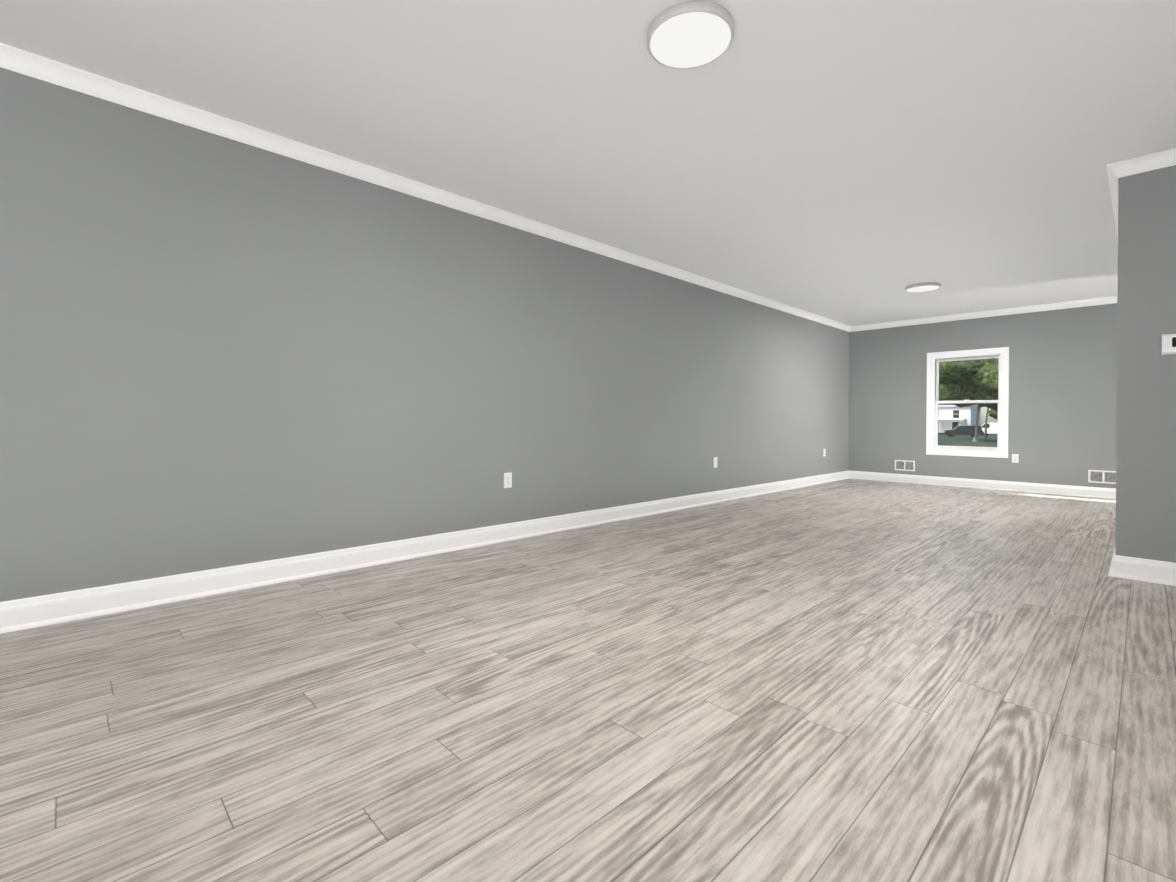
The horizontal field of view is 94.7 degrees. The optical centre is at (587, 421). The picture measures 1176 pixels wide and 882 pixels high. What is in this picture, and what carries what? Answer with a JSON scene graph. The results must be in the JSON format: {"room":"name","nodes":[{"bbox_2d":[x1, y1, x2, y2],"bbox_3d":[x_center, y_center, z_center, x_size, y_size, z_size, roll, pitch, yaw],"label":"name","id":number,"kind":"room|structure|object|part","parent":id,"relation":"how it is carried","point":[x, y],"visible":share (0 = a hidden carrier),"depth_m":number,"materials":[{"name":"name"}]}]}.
{"room":"empty living room","nodes":[
{"label":"empty living room","id":0,"kind":"room"},
{"bbox_2d":[0,67,848,601],"bbox_3d":[-0.238,-0.327,4.526,12.562,2.440,0.150,0,0,-44],"label":"wall","id":1,"kind":"structure","parent":0,"point":[216,351],"depth_m":3.10,"materials":[{"name":"grey paint"}]},
{"bbox_2d":[0,470,851,633],"bbox_3d":[-0.183,0.831,4.462,12.262,0.126,0.030,0,0,-44],"label":"baseboard","id":2,"kind":"structure","parent":1,"relation":"attached to","point":[33,612],"depth_m":3.09,"materials":[{"name":"white wood"}]},
{"bbox_2d":[0,43,854,331],"bbox_3d":[-0.161,-1.506,4.452,12.262,0.080,0.050,0,0,-44],"label":"crown molding","id":3,"kind":"structure","parent":1,"relation":"attached to","point":[14,59],"depth_m":3.08,"materials":[{"name":"white wood"}]},
{"bbox_2d":[504,472,511,487],"bbox_3d":[-0.602,0.441,4.069,0.070,0.114,0.008,0,0,-44],"label":"electrical outlet","id":4,"kind":"object","parent":1,"relation":"attached to","point":[507,480],"visible":1,"depth_m":4.07,"materials":[{"name":"white plastic"}]},
{"bbox_2d":[714,457,716,467],"bbox_3d":[1.422,0.455,6.035,0.070,0.114,0.008,0,0,-44],"label":"electrical outlet","id":5,"kind":"object","parent":1,"relation":"attached to","point":[715,461],"visible":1,"depth_m":6.03,"materials":[{"name":"white plastic"}]},
{"bbox_2d":[0,479,1175,881],"bbox_3d":[2.170,0.973,2.040,12.562,0.120,7.087,0,0,-44],"label":"floor","id":6,"kind":"structure","parent":0,"point":[858,681],"depth_m":1.68,"materials":[{"name":"laminate"}]},
{"bbox_2d":[0,0,1175,325],"bbox_3d":[2.187,-1.587,2.036,12.562,0.120,7.087,0,0,-44],"label":"ceiling","id":7,"kind":"structure","parent":0,"point":[856,162],"depth_m":2.71,"materials":[{"name":"white paint"}]},
{"bbox_2d":[647,1,733,68],"bbox_3d":[0.405,-1.520,2.148,0.340,0.038,0.340,0,0,-44],"label":"ceiling light","id":8,"kind":"object","parent":7,"relation":"in","point":[690,34],"visible":1,"depth_m":2.11,"materials":[{"name":"white plastic"}]},
{"bbox_2d":[905,282,940,292],"bbox_3d":[3.760,-1.504,6.084,0.340,0.038,0.340,0,0,-44],"label":"ceiling light","id":9,"kind":"object","parent":7,"relation":"in","point":[922,287],"visible":1,"depth_m":6.01,"materials":[{"name":"white plastic"}]},
{"bbox_2d":[848,303,1116,488],"bbox_3d":[6.629,-0.285,6.363,0.150,2.440,6.787,0,0,-44],"label":"wall","id":10,"kind":"structure","parent":0,"point":[1062,416],"depth_m":7.19,"materials":[{"name":"grey paint"}]},
{"bbox_2d":[895,460,914,470],"bbox_3d":[4.770,0.662,8.158,0.008,0.155,0.270,0,0,-44],"label":"air vent","id":11,"kind":"object","parent":10,"relation":"in","point":[904,465],"visible":1,"depth_m":8.16,"materials":[{"name":"white plastic"}]},
{"bbox_2d":[926,347,1008,457],"bbox_3d":[5.365,-0.258,7.665,0.199,1.490,0.957,0,0,-44],"label":"window","id":12,"kind":"structure","parent":10,"relation":"in","point":[1002,451],"depth_m":7.62,"materials":[{"name":"white"}]},
{"bbox_3d":[5.366,-0.258,7.665,0.087,1.328,0.795,0,0,-44],"label":"window sash","id":13,"kind":"part","parent":12,"relation":"part of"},
{"bbox_2d":[852,471,1115,498],"bbox_3d":[6.578,0.872,6.281,0.030,0.126,6.727,0,0,-44],"label":"baseboard","id":14,"kind":"structure","parent":10,"relation":"attached to","point":[1083,491],"depth_m":7.37,"materials":[{"name":"white wood"}]},
{"bbox_2d":[852,296,1116,330],"bbox_3d":[6.586,-1.465,6.270,0.050,0.080,6.727,0,0,-44],"label":"crown molding","id":15,"kind":"structure","parent":10,"relation":"attached to","point":[1113,299],"depth_m":7.37,"materials":[{"name":"white wood"}]},
{"bbox_2d":[1012,454,1018,462],"bbox_3d":[5.689,0.491,7.213,0.008,0.114,0.070,0,0,-44],"label":"electrical outlet","id":16,"kind":"object","parent":10,"relation":"attached to","point":[1015,458],"visible":1,"depth_m":7.21,"materials":[{"name":"white plastic"}]},
{"bbox_2d":[1088,470,1115,483],"bbox_3d":[6.282,0.675,6.602,0.008,0.155,0.270,0,0,-44],"label":"air vent","id":17,"kind":"object","parent":10,"relation":"in","point":[1100,476],"visible":0.85,"depth_m":6.61,"materials":[{"name":"white plastic"}]},
{"bbox_2d":[1115,165,1175,562],"bbox_3d":[5.550,-0.287,3.070,3.265,2.440,3.568,0,0,-44],"label":"wall","id":18,"kind":"structure","parent":0,"point":[1146,445],"depth_m":3.12,"materials":[{"name":"grey paint"}]},
{"bbox_2d":[1109,183,1117,238],"bbox_3d":[4.299,-1.477,4.367,3.240,0.080,0.050,0,0,-44],"label":"crown molding","id":19,"kind":"structure","parent":18,"relation":"attached to","point":[1113,186],"depth_m":3.69,"materials":[{"name":"white wood"}]},
{"bbox_2d":[1106,148,1175,182],"bbox_3d":[4.328,-1.473,1.955,0.050,0.080,3.551,0,0,-44],"label":"crown molding","id":20,"kind":"structure","parent":18,"relation":"attached to","point":[1166,158],"depth_m":3.13,"materials":[{"name":"white wood"}]},
{"bbox_2d":[1108,550,1175,585],"bbox_3d":[4.337,0.864,1.947,0.030,0.126,3.561,0,0,-44],"label":"baseboard","id":21,"kind":"structure","parent":18,"relation":"attached to","point":[1139,569],"depth_m":3.12,"materials":[{"name":"white wood"}]},
{"bbox_2d":[1162,333,1175,354],"bbox_3d":[3.303,-0.436,3.020,0.029,0.115,0.142,0,0,-44],"label":"thermostat","id":22,"kind":"object","parent":18,"relation":"attached to","point":[1168,343],"visible":1,"depth_m":3.04,"materials":[{"name":"white plastic"}]},
{"label":"outside","id":23,"kind":"structure","parent":0,"visible":0},
{"bbox_2d":[938,434,996,446],"bbox_3d":[104.126,2.743,129.173,310.288,0.300,280.000,0,0,-44],"label":"ground","id":24,"kind":"structure","parent":23,"point":[968,440],"depth_m":62.83,"materials":[{"name":"green plant"}]},
{"bbox_2d":[938,400,983,433],"bbox_3d":[68.712,-2.090,109.039,12.800,9.000,15.840,0,0,-44],"label":"house","id":25,"kind":"structure","parent":24,"relation":"on","point":[961,421],"depth_m":103.35,"materials":[{"name":"white"}]},
{"bbox_2d":[943,425,982,436],"bbox_3d":[56.811,1.482,82.127,4.800,1.760,2.080,0,0,26],"label":"suv","id":26,"kind":"object","parent":24,"relation":"on","point":[951,433],"depth_m":81.35,"materials":[{"name":"grey paint"}]},
{"bbox_2d":[939,358,998,441],"bbox_3d":[44.744,-4.757,61.981,14.456,14.244,13.745,0,0,-44],"label":"tree","id":27,"kind":"object","parent":24,"relation":"on","point":[978,388],"depth_m":59.18,"materials":[{"name":"green plant"}]},
{"bbox_2d":[980,423,997,435],"bbox_3d":[68.686,1.302,90.775,2.320,2.250,5.950,0,0,-34],"label":"van","id":28,"kind":"object","parent":24,"relation":"on","point":[990,428],"depth_m":90.75,"materials":[{"name":"white paint"}]},
{"bbox_2d":[988,409,997,419],"bbox_3d":[95.156,-5.462,115.524,16.158,16.155,15.753,0,0,-44],"label":"tree","id":29,"kind":"object","parent":24,"relation":"on","point":[994,412],"depth_m":119.72,"materials":[{"name":"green plant"}]}
]}

